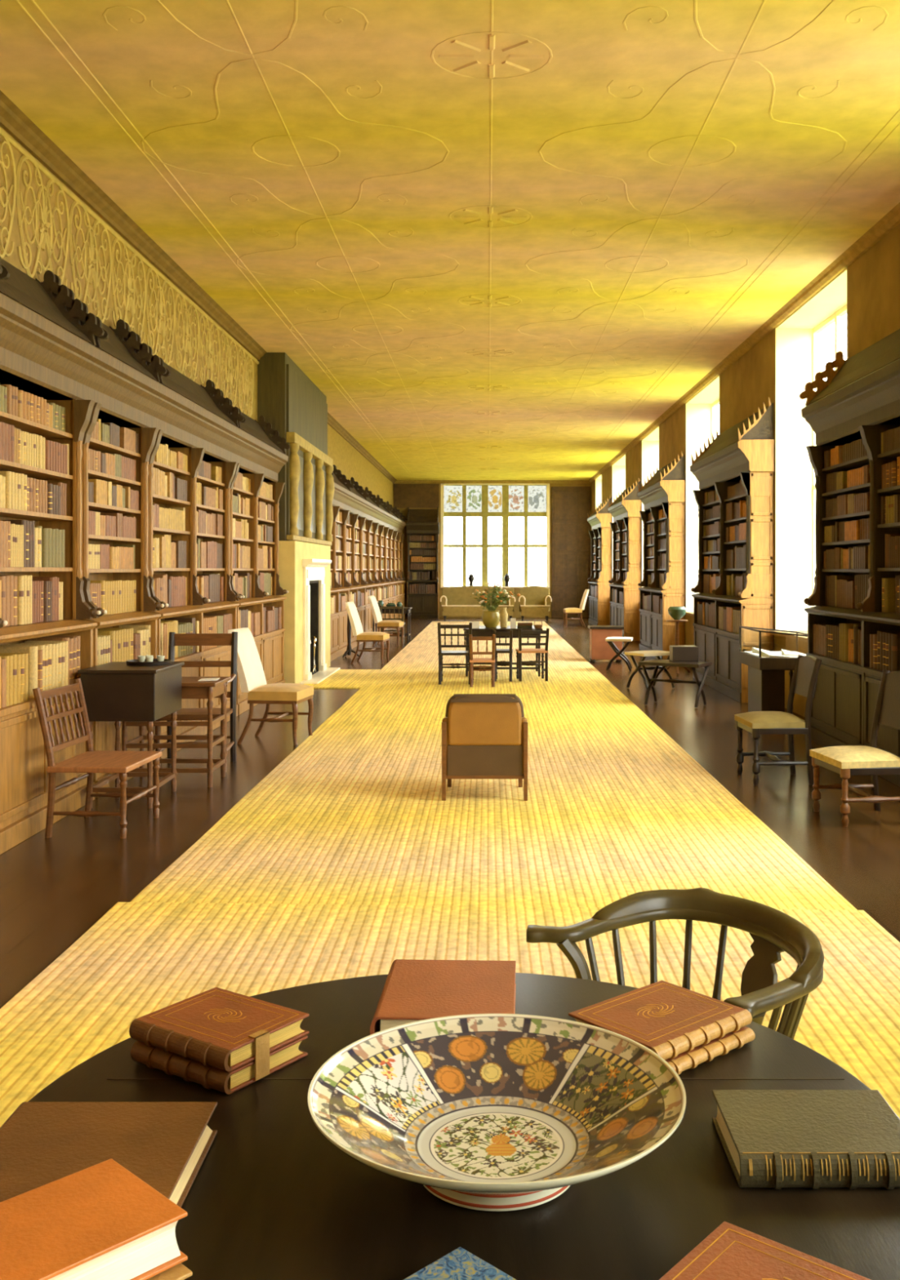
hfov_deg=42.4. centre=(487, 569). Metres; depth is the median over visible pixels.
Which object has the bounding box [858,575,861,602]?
book
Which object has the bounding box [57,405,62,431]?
book
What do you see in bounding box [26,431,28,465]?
book
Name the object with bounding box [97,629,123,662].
book
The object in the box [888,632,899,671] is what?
book
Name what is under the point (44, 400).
book
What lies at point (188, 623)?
book
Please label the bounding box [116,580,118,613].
book
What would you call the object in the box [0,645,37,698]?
book
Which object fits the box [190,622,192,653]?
book
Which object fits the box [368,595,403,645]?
upholstered chair
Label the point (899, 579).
book
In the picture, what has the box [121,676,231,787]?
chair
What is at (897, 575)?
book
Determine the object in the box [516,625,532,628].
book
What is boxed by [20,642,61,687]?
book
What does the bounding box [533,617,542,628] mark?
basket
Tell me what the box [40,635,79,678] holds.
book
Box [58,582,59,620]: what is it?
book
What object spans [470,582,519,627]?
flower pot
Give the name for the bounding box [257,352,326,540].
chimney breast
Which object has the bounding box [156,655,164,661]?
cup
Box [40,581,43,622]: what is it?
book
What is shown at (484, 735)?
armchair
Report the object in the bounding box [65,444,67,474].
book
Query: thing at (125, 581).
book
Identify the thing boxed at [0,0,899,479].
ceiling
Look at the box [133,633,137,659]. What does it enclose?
book
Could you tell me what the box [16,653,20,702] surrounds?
book
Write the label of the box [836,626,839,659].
book
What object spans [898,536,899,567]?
book
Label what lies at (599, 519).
bookcase
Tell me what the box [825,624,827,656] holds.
book
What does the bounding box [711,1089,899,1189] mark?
book
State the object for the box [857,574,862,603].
book
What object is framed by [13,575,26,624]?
book
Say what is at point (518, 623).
book
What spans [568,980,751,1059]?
book
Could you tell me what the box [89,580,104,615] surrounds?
book
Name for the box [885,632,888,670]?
book
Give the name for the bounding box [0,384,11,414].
book
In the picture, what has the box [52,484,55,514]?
book
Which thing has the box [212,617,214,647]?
book
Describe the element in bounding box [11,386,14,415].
book
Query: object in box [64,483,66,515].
book
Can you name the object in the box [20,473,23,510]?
book
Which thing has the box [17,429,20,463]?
book
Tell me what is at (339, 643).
bookcase
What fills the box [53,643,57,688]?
book
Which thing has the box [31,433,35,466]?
book
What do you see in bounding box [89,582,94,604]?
book
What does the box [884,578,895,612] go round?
book
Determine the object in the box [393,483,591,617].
wall
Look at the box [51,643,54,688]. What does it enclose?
book
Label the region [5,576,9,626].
book
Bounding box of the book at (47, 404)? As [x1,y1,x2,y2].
[46,402,48,426]
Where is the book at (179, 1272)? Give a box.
[146,1262,191,1279]
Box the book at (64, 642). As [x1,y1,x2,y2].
[27,640,67,685]
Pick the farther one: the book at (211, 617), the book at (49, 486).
the book at (211, 617)
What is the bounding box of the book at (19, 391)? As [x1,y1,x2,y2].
[17,390,22,417]
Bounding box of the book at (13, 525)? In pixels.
[12,524,14,567]
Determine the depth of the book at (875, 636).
9.06 m
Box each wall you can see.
[0,126,393,507]
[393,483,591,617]
[591,223,899,717]
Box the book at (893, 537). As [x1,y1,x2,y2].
[893,537,894,567]
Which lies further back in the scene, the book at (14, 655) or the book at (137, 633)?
the book at (137, 633)
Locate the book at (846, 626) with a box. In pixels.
[844,623,853,661]
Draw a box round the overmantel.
[285,364,334,546]
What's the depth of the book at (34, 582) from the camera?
7.33 m
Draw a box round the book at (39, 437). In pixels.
[38,435,41,468]
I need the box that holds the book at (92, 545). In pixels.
[91,544,93,568]
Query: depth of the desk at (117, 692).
7.64 m
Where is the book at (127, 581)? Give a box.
[126,580,128,612]
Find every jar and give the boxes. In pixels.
[377,600,383,608]
[386,603,395,606]
[396,601,401,606]
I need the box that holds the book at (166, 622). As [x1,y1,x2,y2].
[166,622,168,658]
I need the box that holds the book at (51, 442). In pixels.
[49,440,52,471]
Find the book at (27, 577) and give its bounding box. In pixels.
[26,576,29,624]
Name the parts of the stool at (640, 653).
leg, leg, seat, leg, leg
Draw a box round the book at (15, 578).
[13,576,17,625]
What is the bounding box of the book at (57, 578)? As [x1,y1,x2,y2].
[56,577,58,620]
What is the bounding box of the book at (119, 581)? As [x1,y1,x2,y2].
[118,580,120,613]
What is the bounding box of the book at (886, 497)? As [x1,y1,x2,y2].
[885,496,888,523]
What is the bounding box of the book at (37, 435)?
[35,434,38,467]
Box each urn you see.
[467,573,474,586]
[503,573,509,586]
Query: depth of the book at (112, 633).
8.55 m
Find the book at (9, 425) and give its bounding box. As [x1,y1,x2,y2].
[8,424,10,461]
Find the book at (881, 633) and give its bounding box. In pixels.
[880,631,882,671]
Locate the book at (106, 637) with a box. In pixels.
[105,635,107,663]
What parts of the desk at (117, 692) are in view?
leg, leg, lid, leg, leg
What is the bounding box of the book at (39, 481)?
[38,480,41,512]
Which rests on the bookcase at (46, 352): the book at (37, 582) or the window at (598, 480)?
the book at (37, 582)
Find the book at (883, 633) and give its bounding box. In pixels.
[882,631,899,671]
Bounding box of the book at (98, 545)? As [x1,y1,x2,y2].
[97,544,99,568]
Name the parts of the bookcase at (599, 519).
cornice, panel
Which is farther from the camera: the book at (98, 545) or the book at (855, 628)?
the book at (855, 628)
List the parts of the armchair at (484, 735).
leg, arm, leg, panel, rail, leg, arm, leg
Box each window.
[440,483,549,587]
[595,474,601,509]
[612,454,625,569]
[639,426,658,604]
[684,375,719,616]
[770,268,846,642]
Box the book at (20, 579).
[17,576,23,624]
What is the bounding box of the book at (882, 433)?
[880,432,883,453]
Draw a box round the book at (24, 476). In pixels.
[23,475,26,511]
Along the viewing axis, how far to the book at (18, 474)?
7.04 m
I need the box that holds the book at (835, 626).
[834,625,839,658]
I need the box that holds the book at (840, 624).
[839,623,841,660]
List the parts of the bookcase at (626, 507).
cornice, panel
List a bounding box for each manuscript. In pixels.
[751,647,779,653]
[760,650,788,657]
[781,648,804,656]
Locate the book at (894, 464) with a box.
[891,461,897,486]
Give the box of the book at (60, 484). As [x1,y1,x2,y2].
[47,482,62,515]
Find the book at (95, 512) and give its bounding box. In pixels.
[95,511,97,534]
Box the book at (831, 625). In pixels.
[830,624,839,657]
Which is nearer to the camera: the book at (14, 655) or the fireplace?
the book at (14, 655)
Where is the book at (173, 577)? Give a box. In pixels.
[173,577,174,606]
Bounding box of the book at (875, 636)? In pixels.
[873,634,877,669]
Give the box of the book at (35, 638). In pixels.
[27,637,69,684]
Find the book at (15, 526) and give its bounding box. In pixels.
[14,524,17,567]
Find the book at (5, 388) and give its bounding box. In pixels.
[4,386,6,413]
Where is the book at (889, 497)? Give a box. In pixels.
[888,496,890,523]
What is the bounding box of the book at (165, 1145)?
[0,1101,217,1207]
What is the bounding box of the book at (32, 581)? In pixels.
[31,581,33,622]
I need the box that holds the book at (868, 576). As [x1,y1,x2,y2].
[866,575,869,593]
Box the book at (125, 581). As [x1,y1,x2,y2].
[121,580,126,612]
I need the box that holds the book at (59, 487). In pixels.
[57,485,60,515]
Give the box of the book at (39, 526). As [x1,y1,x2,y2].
[34,525,41,567]
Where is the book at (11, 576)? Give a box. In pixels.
[0,575,13,626]
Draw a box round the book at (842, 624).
[841,622,861,661]
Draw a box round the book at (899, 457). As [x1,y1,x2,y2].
[898,457,899,484]
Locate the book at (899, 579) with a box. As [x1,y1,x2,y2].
[898,578,899,613]
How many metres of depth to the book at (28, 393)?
7.21 m
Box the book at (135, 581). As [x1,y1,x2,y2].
[133,580,136,611]
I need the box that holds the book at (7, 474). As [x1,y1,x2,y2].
[0,471,11,508]
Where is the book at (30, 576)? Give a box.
[26,575,31,623]
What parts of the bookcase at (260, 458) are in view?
panel, shelf, shelf, shelf, shelf, cornice, shelf, shelf, shelf, shelf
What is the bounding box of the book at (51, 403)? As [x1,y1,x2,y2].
[47,402,54,428]
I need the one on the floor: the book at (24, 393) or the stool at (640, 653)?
the stool at (640, 653)
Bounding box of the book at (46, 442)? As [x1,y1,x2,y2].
[44,440,49,470]
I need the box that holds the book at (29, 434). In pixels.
[28,433,31,466]
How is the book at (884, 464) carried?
on the bookcase at (860, 399)
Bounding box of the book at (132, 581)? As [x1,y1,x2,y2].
[131,580,133,611]
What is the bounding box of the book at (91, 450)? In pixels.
[89,448,92,470]
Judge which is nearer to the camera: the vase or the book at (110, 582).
the book at (110, 582)
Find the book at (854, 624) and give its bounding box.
[853,623,861,663]
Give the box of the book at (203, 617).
[203,617,210,648]
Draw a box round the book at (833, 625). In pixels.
[832,625,834,658]
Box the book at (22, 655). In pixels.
[20,653,24,702]
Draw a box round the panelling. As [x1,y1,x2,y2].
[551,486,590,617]
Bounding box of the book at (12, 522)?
[0,520,26,567]
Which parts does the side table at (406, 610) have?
leg, leg, leg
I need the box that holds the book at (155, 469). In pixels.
[154,467,156,494]
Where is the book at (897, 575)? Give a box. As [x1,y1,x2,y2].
[897,575,898,613]
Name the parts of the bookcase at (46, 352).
porcelain knob, shelf, shelf, shelf, shelf, cornice, panel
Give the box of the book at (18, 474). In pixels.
[17,473,20,510]
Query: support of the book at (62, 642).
on the bookcase at (46, 352)
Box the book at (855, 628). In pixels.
[853,626,861,664]
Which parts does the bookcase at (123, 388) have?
panel, shelf, shelf, shelf, shelf, shelf, cornice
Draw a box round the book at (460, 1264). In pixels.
[403,1247,515,1279]
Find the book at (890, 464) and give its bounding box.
[888,462,891,487]
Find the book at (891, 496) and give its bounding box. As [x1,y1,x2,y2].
[890,495,893,523]
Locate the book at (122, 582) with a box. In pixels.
[121,581,124,613]
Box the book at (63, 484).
[62,483,64,515]
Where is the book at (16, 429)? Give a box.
[15,428,17,462]
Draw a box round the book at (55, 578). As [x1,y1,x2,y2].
[53,577,56,621]
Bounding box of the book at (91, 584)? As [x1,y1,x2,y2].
[89,583,92,601]
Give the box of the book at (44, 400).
[43,399,46,426]
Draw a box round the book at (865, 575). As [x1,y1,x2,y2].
[865,574,869,597]
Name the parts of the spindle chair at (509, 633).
post, rail, rail, seat, post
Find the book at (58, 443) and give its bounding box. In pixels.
[57,442,60,472]
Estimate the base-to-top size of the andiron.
0.543 m
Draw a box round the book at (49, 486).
[47,483,52,514]
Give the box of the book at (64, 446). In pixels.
[62,444,65,474]
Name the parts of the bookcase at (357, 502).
cornice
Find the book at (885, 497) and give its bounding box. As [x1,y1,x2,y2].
[884,497,885,524]
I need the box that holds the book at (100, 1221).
[0,1158,187,1279]
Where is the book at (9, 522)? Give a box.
[8,521,10,567]
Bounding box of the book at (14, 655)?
[0,653,16,704]
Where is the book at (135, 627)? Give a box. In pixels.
[119,625,150,655]
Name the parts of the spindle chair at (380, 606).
post, rail, rail, post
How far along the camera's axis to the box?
13.38 m
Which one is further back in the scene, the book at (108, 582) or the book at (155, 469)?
the book at (155, 469)
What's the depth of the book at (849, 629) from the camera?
9.77 m
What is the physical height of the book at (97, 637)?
0.298 m
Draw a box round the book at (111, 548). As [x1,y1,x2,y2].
[109,546,113,568]
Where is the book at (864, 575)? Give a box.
[862,574,865,599]
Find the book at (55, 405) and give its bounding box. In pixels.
[54,404,57,429]
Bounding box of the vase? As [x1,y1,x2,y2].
[499,607,507,627]
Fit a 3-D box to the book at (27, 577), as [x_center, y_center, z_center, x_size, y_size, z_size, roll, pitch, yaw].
[-2.918,0.189,7.183,0.156,0.296,0.042,0,0,0]
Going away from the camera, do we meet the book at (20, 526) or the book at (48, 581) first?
the book at (20, 526)
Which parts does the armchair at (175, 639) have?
leg, post, seat, rail, rail, rail, leg, arm, post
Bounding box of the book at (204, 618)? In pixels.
[204,617,206,649]
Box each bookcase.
[0,256,104,854]
[40,274,166,797]
[113,322,244,758]
[203,382,289,715]
[330,464,352,661]
[334,466,368,648]
[352,478,381,631]
[367,488,391,631]
[378,495,399,617]
[391,504,406,618]
[405,506,439,617]
[586,494,611,625]
[608,478,640,640]
[636,450,684,659]
[689,396,773,702]
[799,328,899,786]
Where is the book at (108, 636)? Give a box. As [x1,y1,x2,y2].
[97,635,110,662]
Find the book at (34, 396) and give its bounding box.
[33,395,36,422]
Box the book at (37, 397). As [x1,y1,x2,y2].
[36,396,39,423]
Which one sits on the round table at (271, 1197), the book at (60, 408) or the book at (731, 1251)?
the book at (731, 1251)
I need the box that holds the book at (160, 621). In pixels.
[160,621,169,640]
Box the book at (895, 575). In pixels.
[895,575,897,613]
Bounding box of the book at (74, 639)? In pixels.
[69,637,76,684]
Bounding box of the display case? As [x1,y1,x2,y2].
[738,626,807,714]
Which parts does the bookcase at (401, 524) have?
cornice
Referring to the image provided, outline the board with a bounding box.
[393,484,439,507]
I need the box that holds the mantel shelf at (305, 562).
[302,559,331,567]
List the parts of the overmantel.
post, post, rail, post, post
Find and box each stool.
[604,636,632,671]
[624,650,675,689]
[638,659,711,707]
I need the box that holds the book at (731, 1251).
[658,1221,870,1279]
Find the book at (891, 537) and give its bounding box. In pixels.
[890,536,894,567]
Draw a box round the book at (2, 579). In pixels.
[0,576,5,626]
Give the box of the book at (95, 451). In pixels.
[94,450,97,471]
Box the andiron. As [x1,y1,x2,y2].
[310,635,316,673]
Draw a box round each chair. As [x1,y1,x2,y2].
[32,678,161,838]
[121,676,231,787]
[227,627,313,745]
[345,601,389,663]
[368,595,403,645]
[379,604,404,642]
[437,622,471,684]
[468,634,495,687]
[492,629,512,681]
[515,627,549,681]
[563,589,589,626]
[733,654,821,786]
[808,669,899,826]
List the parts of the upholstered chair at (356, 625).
leg, leg, seat rail, seat, leg, leg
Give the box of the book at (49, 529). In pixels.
[48,528,51,567]
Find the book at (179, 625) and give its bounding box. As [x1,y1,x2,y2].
[177,624,180,657]
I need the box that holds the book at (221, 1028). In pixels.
[128,986,308,1080]
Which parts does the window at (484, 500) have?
painted pane, painted pane, painted pane, painted pane, painted pane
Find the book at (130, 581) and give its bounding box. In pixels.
[128,580,131,611]
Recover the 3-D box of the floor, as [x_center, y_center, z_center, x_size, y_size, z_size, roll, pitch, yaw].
[0.345,1.665,17.650,7.490,0.231,41.900,0,0,0]
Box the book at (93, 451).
[92,449,94,471]
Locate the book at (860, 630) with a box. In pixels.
[860,630,861,665]
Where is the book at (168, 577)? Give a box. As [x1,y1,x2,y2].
[167,576,173,606]
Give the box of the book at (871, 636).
[869,633,877,668]
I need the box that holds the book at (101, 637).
[100,636,102,664]
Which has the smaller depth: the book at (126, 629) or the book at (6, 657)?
the book at (6, 657)
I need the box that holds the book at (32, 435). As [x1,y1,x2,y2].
[31,434,33,466]
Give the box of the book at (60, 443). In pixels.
[60,443,68,474]
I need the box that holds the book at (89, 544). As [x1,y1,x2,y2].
[88,543,91,568]
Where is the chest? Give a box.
[587,625,623,662]
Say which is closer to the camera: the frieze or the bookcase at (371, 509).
the frieze
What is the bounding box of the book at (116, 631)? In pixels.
[114,630,117,662]
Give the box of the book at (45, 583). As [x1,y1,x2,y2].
[43,581,48,622]
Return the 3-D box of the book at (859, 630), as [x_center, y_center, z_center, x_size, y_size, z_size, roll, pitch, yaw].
[3.160,0.636,9.531,0.237,0.285,0.058,0,0,0]
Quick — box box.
[669,645,698,661]
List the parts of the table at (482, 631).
leg, leg, leg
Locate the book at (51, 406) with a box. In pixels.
[49,404,53,427]
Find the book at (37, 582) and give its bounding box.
[35,581,38,622]
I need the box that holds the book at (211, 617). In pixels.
[210,617,212,648]
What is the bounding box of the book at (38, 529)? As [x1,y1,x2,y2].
[37,527,40,567]
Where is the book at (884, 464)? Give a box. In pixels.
[883,463,885,488]
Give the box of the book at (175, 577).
[174,577,176,606]
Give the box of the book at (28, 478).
[26,477,29,511]
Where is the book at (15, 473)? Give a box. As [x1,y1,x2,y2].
[13,472,17,509]
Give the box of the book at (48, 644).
[7,643,51,689]
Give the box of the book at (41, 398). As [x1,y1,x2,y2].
[40,397,43,424]
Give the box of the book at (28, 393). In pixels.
[26,392,30,420]
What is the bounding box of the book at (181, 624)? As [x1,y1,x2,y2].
[177,623,182,656]
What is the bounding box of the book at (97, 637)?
[97,637,97,665]
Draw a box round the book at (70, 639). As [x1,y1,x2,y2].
[69,638,72,684]
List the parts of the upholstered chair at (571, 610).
leg, leg, seat, seat rail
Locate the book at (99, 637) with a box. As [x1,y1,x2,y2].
[97,636,100,665]
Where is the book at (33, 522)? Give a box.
[28,520,34,567]
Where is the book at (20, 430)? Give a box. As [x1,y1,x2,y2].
[20,430,21,463]
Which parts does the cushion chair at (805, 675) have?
leg, leg, seat, seat rail, post, post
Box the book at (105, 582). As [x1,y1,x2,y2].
[104,581,106,614]
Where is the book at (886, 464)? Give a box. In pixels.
[885,463,888,488]
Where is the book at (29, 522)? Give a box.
[28,521,31,567]
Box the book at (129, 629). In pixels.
[127,628,130,660]
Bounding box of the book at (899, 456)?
[897,456,899,485]
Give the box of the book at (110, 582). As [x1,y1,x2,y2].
[109,581,111,614]
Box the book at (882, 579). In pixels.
[881,577,895,612]
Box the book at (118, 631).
[117,630,119,662]
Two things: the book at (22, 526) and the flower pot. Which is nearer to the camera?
the book at (22, 526)
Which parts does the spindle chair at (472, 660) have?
post, seat, rail, rail, post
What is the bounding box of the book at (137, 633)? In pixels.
[137,633,140,655]
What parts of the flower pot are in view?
pot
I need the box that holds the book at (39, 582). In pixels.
[38,581,40,622]
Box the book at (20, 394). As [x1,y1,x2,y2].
[17,392,22,417]
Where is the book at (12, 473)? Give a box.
[11,471,13,509]
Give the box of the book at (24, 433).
[23,431,26,465]
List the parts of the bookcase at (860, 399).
panel, shelf, shelf, shelf, shelf, shelf, cornice, shelf, shelf, shelf, shelf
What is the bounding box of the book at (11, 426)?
[10,425,13,462]
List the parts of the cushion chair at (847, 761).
leg, leg, seat, seat rail, post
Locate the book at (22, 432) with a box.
[21,431,23,464]
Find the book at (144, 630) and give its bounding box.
[133,629,145,655]
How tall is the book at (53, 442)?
0.198 m
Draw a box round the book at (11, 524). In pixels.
[10,524,12,567]
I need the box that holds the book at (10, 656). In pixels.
[8,655,12,705]
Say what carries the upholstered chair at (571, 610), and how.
on the floor
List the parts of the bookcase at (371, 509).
panel, cornice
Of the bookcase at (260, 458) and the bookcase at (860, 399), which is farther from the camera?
the bookcase at (260, 458)
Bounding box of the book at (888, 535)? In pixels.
[887,533,899,567]
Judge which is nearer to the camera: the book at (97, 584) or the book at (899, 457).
the book at (97, 584)
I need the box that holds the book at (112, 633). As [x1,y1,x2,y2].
[97,630,115,662]
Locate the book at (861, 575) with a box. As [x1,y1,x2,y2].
[861,575,862,601]
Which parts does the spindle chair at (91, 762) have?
post, rail, rail, rail, post, seat, leg, leg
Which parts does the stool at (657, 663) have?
leg, leg, seat, leg, leg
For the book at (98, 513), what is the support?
on the bookcase at (123, 388)
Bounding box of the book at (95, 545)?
[93,544,97,568]
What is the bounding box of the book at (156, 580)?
[154,578,158,598]
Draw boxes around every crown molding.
[0,90,396,483]
[394,480,591,483]
[588,202,899,482]
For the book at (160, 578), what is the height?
0.263 m
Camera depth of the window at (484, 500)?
38.22 m
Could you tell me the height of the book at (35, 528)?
0.250 m
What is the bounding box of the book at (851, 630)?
[850,629,853,662]
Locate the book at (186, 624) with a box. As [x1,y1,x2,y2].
[177,622,187,654]
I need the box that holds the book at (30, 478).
[29,477,32,511]
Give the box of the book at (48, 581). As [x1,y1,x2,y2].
[48,581,49,621]
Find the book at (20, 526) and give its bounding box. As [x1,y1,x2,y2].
[18,525,21,567]
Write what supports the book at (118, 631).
on the bookcase at (123, 388)
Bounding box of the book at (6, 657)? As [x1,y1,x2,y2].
[0,655,8,706]
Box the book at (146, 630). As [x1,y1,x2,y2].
[145,629,148,655]
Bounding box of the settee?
[440,586,515,621]
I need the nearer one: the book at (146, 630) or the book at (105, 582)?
the book at (105, 582)
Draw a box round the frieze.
[0,127,258,417]
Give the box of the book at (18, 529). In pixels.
[17,524,19,567]
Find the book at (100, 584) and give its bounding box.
[98,583,101,608]
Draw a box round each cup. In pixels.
[137,655,145,662]
[145,656,153,662]
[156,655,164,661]
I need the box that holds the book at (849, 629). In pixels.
[848,628,853,662]
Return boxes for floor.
[0,617,899,1127]
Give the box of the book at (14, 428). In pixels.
[13,427,15,462]
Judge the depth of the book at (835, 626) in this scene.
10.11 m
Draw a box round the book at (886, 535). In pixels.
[884,533,887,567]
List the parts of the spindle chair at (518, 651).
leg, post, seat, rail, rail, rail, leg, post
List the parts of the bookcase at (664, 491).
shelf, cornice, shelf, shelf, shelf, panel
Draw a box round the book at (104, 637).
[97,635,105,663]
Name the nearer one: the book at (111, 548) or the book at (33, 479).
the book at (33, 479)
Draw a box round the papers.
[198,677,219,680]
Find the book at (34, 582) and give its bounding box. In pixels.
[33,581,35,622]
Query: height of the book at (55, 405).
0.178 m
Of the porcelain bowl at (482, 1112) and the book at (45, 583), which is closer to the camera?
the porcelain bowl at (482, 1112)
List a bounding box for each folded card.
[469,621,479,628]
[510,617,515,628]
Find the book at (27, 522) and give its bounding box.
[26,520,28,567]
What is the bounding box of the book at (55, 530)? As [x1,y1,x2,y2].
[54,528,57,567]
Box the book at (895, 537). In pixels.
[894,536,897,567]
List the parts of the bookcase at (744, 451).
shelf, shelf, shelf, shelf, shelf, cornice, shelf, shelf, shelf, shelf, panel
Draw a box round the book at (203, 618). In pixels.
[203,617,204,650]
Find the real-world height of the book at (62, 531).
0.254 m
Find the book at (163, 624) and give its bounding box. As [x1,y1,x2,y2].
[163,623,167,658]
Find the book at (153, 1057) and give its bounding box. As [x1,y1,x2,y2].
[130,1035,307,1094]
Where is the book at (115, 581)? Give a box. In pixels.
[104,580,116,613]
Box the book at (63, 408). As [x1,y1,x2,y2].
[62,407,65,431]
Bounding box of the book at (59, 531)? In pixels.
[57,529,61,567]
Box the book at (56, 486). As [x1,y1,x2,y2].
[55,484,57,515]
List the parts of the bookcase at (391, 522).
cornice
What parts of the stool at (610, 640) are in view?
seat, leg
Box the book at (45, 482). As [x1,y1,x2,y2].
[44,480,47,513]
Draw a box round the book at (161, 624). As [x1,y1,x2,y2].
[160,622,163,655]
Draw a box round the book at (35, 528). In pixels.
[34,527,37,567]
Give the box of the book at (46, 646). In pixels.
[44,644,48,690]
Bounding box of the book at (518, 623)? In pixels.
[517,622,532,625]
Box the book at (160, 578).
[160,577,161,601]
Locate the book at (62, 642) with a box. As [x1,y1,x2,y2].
[24,641,64,686]
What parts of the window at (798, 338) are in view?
sill, frame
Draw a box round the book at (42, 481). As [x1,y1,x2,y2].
[41,480,44,513]
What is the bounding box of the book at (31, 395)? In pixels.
[30,394,33,422]
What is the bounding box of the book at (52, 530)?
[51,528,54,567]
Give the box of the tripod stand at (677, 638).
[662,619,690,675]
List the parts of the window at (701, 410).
sill, frame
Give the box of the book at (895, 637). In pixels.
[891,633,899,671]
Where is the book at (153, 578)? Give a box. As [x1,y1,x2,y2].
[153,577,159,599]
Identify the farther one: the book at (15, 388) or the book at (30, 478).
the book at (30, 478)
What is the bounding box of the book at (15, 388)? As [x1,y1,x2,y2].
[14,386,17,416]
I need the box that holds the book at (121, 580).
[120,580,121,613]
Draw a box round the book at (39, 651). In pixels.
[37,649,42,691]
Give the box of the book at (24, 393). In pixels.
[22,391,26,419]
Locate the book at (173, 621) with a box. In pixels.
[160,620,174,631]
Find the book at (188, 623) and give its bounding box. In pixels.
[177,622,190,653]
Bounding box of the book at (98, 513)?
[97,511,99,535]
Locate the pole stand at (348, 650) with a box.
[342,601,359,657]
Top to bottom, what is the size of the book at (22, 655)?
0.282 m
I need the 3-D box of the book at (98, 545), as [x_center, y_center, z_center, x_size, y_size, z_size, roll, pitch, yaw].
[-2.936,-0.096,8.536,0.158,0.179,0.060,0,0,0]
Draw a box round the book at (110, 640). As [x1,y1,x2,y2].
[110,640,111,662]
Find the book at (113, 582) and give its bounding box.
[111,581,114,613]
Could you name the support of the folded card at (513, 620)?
on the table at (482, 631)
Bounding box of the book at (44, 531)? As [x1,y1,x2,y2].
[41,528,48,567]
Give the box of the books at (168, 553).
[0,385,899,708]
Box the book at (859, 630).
[857,629,861,664]
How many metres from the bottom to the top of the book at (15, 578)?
0.297 m
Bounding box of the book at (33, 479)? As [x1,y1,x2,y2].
[32,478,35,511]
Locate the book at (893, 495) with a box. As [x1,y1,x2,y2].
[893,494,899,522]
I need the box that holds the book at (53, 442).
[52,441,54,471]
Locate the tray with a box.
[125,658,171,665]
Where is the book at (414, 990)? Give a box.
[369,959,515,1035]
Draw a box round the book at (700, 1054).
[664,1026,755,1075]
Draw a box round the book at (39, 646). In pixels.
[4,644,44,690]
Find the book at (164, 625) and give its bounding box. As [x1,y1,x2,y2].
[163,624,165,658]
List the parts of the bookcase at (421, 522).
panel, shelf, shelf, shelf, shelf, shelf, cornice, panel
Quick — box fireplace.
[278,540,340,684]
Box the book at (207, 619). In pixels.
[206,617,208,648]
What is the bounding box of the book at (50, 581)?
[49,581,51,621]
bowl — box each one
[307,1013,685,1211]
[667,606,685,620]
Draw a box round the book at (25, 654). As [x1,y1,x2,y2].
[0,653,27,701]
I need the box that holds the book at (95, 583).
[94,582,96,605]
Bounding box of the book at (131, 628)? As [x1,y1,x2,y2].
[102,627,133,659]
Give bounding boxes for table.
[27,972,899,1279]
[370,607,412,642]
[462,625,542,676]
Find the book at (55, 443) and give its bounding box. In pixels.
[54,441,57,471]
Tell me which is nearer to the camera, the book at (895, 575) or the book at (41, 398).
the book at (41, 398)
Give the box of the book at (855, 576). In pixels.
[854,575,857,608]
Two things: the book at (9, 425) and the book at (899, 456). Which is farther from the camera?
the book at (899, 456)
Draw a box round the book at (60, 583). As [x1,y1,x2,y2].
[59,582,62,619]
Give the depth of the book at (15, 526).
6.99 m
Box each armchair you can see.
[155,631,237,772]
[441,693,527,800]
[518,586,551,621]
[525,887,823,1039]
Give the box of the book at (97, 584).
[96,583,98,607]
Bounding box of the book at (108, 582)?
[106,581,109,614]
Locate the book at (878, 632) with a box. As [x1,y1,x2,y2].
[877,631,899,670]
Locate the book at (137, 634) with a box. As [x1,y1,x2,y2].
[137,634,138,658]
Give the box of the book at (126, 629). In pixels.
[125,628,128,660]
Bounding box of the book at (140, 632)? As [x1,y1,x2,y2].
[133,630,142,655]
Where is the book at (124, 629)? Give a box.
[97,628,125,662]
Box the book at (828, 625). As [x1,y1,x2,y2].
[827,624,831,657]
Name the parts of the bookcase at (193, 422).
panel, shelf, shelf, shelf, shelf, cornice, shelf, shelf, shelf, shelf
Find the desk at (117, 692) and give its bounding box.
[77,662,184,808]
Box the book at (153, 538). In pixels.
[152,537,154,568]
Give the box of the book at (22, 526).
[18,524,23,567]
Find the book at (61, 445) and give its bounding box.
[60,444,62,473]
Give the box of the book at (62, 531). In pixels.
[61,529,64,567]
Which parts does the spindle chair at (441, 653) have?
post, seat, rail, rail, rail, post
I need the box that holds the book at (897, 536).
[897,536,898,567]
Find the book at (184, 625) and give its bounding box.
[182,624,185,655]
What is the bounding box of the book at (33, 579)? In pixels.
[31,577,53,621]
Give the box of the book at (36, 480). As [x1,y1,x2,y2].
[35,479,38,512]
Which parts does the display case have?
glazing frame, leg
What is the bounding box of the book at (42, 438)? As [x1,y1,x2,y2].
[41,436,44,469]
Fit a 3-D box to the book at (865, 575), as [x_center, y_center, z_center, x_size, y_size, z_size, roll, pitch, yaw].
[3.236,0.190,9.692,0.165,0.295,0.056,0,0,0]

